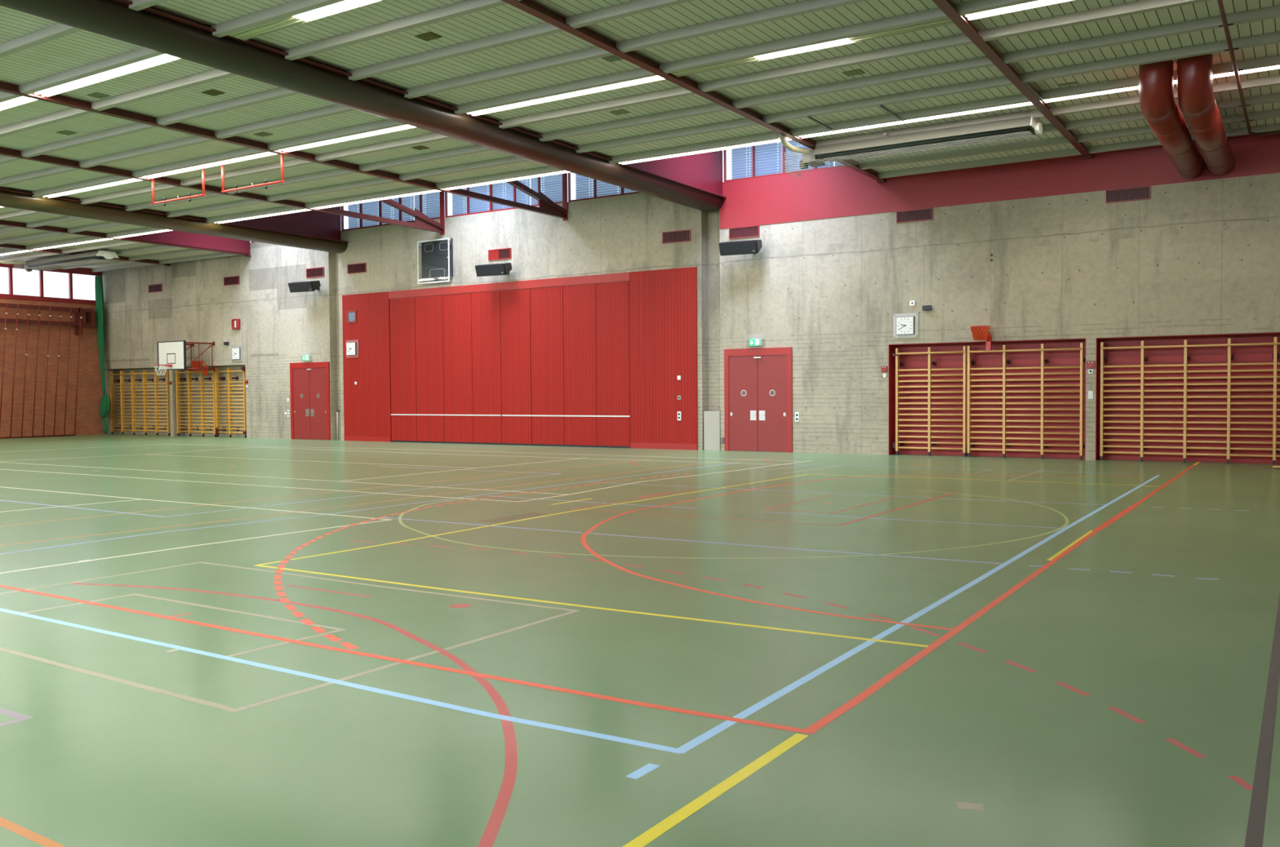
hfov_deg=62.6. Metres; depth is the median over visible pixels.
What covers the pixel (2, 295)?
trim
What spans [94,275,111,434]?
curtain
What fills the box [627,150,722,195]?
trim
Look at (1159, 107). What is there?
air duct
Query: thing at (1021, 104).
tube light
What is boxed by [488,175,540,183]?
tube light
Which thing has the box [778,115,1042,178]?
heater
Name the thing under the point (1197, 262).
wall
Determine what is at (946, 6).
roof beam
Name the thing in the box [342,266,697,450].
wall
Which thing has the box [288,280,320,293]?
loudspeaker
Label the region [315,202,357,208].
tube light
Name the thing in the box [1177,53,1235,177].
air duct
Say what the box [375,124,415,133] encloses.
tube light
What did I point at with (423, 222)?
roof beam
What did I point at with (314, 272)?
air vent
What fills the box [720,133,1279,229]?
beam
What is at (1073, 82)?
ceiling vent
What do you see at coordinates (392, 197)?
tube light
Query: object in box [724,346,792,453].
door
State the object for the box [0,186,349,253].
roof beam
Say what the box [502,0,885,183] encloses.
roof beam
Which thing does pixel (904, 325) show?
wall clock
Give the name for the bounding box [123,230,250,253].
trim
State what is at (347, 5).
tube light
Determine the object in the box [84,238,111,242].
tube light
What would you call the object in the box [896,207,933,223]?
air vent
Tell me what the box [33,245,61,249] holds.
tube light
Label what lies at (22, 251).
tube light
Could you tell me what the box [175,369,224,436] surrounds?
wall bars
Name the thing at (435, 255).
scoreboard
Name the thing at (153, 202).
frame
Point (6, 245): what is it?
roof beam
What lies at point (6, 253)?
tube light
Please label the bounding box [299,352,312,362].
exit sign
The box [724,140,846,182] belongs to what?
window
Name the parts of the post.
post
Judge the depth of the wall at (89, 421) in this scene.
40.66 m
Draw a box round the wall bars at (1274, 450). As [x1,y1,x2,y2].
[1099,337,1279,465]
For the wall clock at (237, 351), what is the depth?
37.86 m
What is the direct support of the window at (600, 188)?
in the wall at (1197, 262)
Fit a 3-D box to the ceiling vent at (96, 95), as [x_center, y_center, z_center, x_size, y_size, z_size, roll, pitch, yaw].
[-9.178,-5.561,17.829,0.300,0.019,0.240,1,2,32]
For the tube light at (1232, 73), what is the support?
attached to the ceiling
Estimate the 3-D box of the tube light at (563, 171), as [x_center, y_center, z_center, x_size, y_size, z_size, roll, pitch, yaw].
[-1.798,-5.734,23.795,1.387,0.119,0.300,1,2,32]
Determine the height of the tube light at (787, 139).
0.119 m
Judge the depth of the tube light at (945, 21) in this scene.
14.62 m
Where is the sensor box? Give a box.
[922,305,931,310]
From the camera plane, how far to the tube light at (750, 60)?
16.17 m
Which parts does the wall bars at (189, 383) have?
post, post, post, post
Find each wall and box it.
[0,298,104,437]
[102,173,1279,464]
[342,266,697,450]
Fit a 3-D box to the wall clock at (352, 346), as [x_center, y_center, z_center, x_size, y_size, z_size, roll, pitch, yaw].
[-9.502,-2.462,34.650,0.600,0.580,0.079,1,2,32]
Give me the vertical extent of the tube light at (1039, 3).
0.119 m
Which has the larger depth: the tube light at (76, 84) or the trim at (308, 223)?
the trim at (308, 223)
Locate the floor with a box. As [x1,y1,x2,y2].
[0,434,1279,846]
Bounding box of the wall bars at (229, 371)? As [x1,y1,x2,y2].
[213,367,246,437]
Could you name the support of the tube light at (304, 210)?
attached to the ceiling
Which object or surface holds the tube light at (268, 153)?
attached to the ceiling
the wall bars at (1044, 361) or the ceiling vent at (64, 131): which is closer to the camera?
the ceiling vent at (64, 131)
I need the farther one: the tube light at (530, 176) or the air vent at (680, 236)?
the air vent at (680, 236)
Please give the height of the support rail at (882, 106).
0.030 m
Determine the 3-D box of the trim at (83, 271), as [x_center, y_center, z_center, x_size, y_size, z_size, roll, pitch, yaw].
[-29.114,-5.681,30.814,0.140,0.259,27.500,1,2,32]
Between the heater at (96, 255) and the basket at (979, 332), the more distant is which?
the heater at (96, 255)
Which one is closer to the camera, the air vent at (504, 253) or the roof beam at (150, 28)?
the roof beam at (150, 28)
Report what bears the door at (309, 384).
in the wall at (1197, 262)
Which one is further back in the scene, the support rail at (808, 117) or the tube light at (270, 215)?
the tube light at (270, 215)
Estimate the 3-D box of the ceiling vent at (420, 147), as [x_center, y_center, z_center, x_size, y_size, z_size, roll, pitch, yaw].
[-4.547,-5.710,21.780,0.300,0.019,0.240,1,2,32]
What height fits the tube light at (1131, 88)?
0.119 m
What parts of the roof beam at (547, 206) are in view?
post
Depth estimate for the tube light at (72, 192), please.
25.97 m
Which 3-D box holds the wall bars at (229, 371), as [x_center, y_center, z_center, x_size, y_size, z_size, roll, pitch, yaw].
[-14.885,-0.778,38.572,1.780,2.560,0.430,1,2,32]
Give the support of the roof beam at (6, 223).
attached to the ceiling
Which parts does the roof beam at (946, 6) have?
bearing plate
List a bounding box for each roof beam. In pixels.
[0,0,726,212]
[0,80,568,220]
[0,146,444,235]
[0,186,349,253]
[0,219,251,257]
[0,243,170,266]
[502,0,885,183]
[932,0,1093,159]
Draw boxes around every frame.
[151,168,205,205]
[221,155,284,194]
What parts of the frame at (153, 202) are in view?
leg, leg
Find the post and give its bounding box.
[336,410,340,439]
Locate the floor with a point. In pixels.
(206, 641)
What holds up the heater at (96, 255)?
hanging from the ceiling
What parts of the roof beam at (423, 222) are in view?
post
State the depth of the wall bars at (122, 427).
41.56 m
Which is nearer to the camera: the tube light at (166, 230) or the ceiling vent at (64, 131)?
the ceiling vent at (64, 131)
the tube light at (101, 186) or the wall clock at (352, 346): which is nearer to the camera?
the tube light at (101, 186)
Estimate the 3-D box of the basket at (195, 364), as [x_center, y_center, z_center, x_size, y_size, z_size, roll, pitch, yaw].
[-16.223,-2.034,38.624,0.438,0.528,0.529,1,2,32]
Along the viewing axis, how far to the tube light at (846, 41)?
15.38 m
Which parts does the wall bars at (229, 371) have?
post, post, post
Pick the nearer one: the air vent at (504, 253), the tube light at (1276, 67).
the tube light at (1276, 67)
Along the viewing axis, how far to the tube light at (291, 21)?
14.34 m
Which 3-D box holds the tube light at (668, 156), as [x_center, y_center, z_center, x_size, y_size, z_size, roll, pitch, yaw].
[0.128,-5.712,22.572,1.344,0.119,0.300,1,2,32]
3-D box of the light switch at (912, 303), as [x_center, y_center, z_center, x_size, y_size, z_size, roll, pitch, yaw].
[6.380,-2.820,24.637,0.130,0.120,0.025,1,2,32]
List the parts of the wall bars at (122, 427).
post, post, post, post, post, post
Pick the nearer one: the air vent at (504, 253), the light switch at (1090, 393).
the light switch at (1090, 393)
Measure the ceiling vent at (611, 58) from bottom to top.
0.019 m
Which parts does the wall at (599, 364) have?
hatch pane, hatch frame, panel, panel, panel, rail, panel, panel, panel, panel, rail, panel, panel, panel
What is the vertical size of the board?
1.030 m
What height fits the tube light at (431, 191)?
0.119 m
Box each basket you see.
[190,360,208,375]
[969,325,991,350]
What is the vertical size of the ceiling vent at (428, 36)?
0.019 m
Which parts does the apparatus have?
floor rail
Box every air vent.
[148,283,162,293]
[223,275,239,285]
[306,266,324,278]
[346,262,366,274]
[488,248,511,260]
[662,229,690,244]
[728,225,759,239]
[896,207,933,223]
[1105,185,1151,203]
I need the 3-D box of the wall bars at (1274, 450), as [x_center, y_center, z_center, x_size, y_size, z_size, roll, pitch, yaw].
[12.038,-0.459,21.473,4.910,2.545,0.430,1,2,32]
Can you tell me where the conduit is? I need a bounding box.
[1217,0,1279,136]
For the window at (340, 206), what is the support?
in the wall at (1197, 262)
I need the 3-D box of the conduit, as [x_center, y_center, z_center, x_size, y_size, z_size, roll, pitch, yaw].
[7.431,-5.307,10.476,3.390,0.064,21.948,1,2,32]
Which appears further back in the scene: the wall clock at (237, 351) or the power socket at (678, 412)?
the wall clock at (237, 351)
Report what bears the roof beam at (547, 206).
attached to the ceiling
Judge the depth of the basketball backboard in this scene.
38.00 m
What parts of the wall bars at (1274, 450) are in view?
post, post, post, post, post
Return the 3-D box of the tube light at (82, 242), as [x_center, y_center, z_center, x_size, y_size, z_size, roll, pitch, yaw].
[-18.594,-5.929,34.462,1.517,0.119,0.300,1,2,32]
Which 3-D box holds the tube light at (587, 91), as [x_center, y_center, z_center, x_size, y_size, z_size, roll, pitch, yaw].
[-1.348,-5.559,17.731,1.344,0.119,0.300,1,2,32]
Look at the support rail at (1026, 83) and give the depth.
17.45 m
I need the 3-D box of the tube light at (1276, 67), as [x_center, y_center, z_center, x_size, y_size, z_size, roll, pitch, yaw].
[10.101,-5.597,16.238,1.474,0.119,0.300,1,2,32]
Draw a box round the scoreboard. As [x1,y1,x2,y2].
[417,237,453,284]
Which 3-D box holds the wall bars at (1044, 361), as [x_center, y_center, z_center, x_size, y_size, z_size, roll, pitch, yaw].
[8.649,-0.498,23.626,2.540,2.545,0.430,1,2,32]
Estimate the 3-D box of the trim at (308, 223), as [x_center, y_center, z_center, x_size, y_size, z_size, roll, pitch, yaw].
[-11.282,-6.813,32.849,0.080,1.790,4.878,1,2,32]
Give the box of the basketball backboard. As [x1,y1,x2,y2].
[153,340,215,375]
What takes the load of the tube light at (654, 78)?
attached to the ceiling
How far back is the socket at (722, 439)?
27.43 m
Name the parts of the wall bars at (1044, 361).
post, post, post, post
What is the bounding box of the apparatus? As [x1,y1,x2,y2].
[0,302,94,439]
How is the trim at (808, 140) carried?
attached to the wall at (1197, 262)
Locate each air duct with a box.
[1138,59,1205,179]
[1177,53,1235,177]
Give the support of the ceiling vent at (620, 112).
in the ceiling
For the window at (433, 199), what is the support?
in the wall at (1197, 262)
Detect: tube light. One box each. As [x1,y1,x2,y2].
[0,96,38,111]
[0,253,15,255]
[11,250,33,253]
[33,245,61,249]
[34,78,94,97]
[43,190,81,198]
[57,241,89,246]
[72,184,112,191]
[81,63,146,83]
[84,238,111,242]
[104,178,142,186]
[115,233,145,238]
[133,53,181,68]
[140,229,173,234]
[142,168,191,178]
[182,160,234,170]
[215,217,250,223]
[226,151,276,162]
[229,15,307,40]
[244,213,279,219]
[275,208,311,214]
[279,141,333,152]
[295,0,379,22]
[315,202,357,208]
[325,131,382,143]
[353,195,399,203]
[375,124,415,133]
[395,190,440,197]
[444,182,491,190]
[466,101,533,115]
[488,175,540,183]
[526,88,597,104]
[535,170,569,177]
[591,75,664,92]
[618,155,675,164]
[671,56,760,76]
[672,146,732,156]
[728,137,791,148]
[755,38,853,61]
[799,125,872,138]
[848,17,954,43]
[870,114,950,128]
[948,102,1032,116]
[965,0,1073,20]
[1043,86,1137,102]
[1137,71,1239,89]
[1240,65,1279,74]
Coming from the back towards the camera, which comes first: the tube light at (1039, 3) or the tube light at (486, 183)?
the tube light at (486, 183)
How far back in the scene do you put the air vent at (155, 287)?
40.43 m
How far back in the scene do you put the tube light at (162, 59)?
15.72 m
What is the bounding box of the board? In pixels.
[703,411,719,450]
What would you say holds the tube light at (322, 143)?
attached to the ceiling
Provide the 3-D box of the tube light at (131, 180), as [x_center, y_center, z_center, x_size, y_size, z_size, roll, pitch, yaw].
[-12.040,-5.683,24.522,1.337,0.119,0.300,1,2,32]
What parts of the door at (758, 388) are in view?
pull plate, pull plate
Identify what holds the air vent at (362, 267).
in the wall at (1197, 262)
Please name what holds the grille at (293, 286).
attached to the loudspeaker at (309, 286)
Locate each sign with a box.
[231,319,240,329]
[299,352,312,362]
[745,334,764,347]
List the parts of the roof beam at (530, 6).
bearing plate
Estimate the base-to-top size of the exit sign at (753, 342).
0.320 m
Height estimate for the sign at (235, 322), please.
0.373 m
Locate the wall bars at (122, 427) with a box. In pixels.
[109,369,170,435]
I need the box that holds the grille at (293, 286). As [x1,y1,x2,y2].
[288,282,313,292]
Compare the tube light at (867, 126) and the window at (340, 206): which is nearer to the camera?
the tube light at (867, 126)
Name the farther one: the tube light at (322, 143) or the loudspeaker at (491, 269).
the loudspeaker at (491, 269)
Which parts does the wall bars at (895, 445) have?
post, post, post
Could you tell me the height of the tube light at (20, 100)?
0.119 m
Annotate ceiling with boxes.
[0,0,1279,272]
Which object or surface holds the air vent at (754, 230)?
in the wall at (1197, 262)
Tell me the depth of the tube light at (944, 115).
19.50 m
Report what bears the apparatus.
attached to the wall at (89, 421)
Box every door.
[289,361,330,440]
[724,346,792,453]
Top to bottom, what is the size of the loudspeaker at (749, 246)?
0.387 m
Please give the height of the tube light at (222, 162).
0.119 m
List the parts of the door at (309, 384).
pull plate, pull plate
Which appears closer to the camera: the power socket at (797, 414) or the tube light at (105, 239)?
the power socket at (797, 414)
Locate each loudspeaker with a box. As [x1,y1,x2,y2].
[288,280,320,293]
[475,262,511,276]
[719,239,762,255]
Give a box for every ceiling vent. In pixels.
[56,129,77,135]
[86,92,110,98]
[201,88,225,96]
[253,131,273,137]
[410,145,430,150]
[414,31,441,40]
[600,54,623,62]
[608,109,630,115]
[842,68,865,76]
[1057,81,1077,86]
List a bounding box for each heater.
[0,248,119,275]
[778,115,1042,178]
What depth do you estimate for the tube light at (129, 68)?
16.31 m
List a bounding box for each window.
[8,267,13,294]
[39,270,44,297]
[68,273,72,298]
[250,205,341,242]
[341,191,444,231]
[444,173,562,217]
[568,172,639,202]
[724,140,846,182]
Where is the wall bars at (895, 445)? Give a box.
[892,346,971,457]
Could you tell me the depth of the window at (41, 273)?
40.38 m
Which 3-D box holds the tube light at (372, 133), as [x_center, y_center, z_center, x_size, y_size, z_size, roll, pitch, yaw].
[-5.590,-5.608,20.425,1.387,0.119,0.300,1,2,32]
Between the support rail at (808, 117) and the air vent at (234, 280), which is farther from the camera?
the air vent at (234, 280)
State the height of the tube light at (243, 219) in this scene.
0.119 m
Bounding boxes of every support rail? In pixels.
[807,115,835,132]
[879,104,904,121]
[1024,81,1043,100]
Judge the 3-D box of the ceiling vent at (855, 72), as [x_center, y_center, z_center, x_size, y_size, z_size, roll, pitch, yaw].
[3.426,-5.622,16.858,0.300,0.019,0.240,1,2,32]
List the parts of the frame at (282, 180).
leg, leg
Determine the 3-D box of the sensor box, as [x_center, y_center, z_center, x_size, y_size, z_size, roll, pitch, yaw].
[6.671,-2.686,24.407,0.220,0.110,0.109,1,2,32]
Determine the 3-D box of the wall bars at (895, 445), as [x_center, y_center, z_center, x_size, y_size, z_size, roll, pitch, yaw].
[6.849,-0.519,24.769,1.775,2.545,0.430,1,2,32]
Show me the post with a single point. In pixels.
(337, 411)
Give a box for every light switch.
[909,300,915,306]
[1088,368,1093,373]
[1088,391,1093,399]
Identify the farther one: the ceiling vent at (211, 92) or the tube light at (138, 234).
the tube light at (138, 234)
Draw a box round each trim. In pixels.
[0,263,102,275]
[0,293,95,305]
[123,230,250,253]
[226,206,340,240]
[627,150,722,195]
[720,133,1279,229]
[798,136,884,178]
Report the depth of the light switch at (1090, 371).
22.59 m
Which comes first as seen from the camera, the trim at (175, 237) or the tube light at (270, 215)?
the tube light at (270, 215)
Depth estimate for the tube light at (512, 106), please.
18.46 m
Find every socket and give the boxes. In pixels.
[677,411,680,420]
[720,437,724,443]
[795,412,799,422]
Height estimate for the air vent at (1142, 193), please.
0.280 m
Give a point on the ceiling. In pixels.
(488, 54)
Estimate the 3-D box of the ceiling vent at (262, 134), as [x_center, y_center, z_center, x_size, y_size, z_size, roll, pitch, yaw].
[-7.369,-5.654,20.564,0.300,0.019,0.240,1,2,32]
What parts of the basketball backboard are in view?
edge frame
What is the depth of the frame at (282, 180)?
22.38 m
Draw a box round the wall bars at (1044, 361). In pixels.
[967,342,1085,460]
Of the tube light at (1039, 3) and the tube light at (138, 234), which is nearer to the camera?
the tube light at (1039, 3)
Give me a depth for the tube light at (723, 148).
21.86 m
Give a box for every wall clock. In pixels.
[231,345,242,361]
[345,339,359,358]
[893,312,918,338]

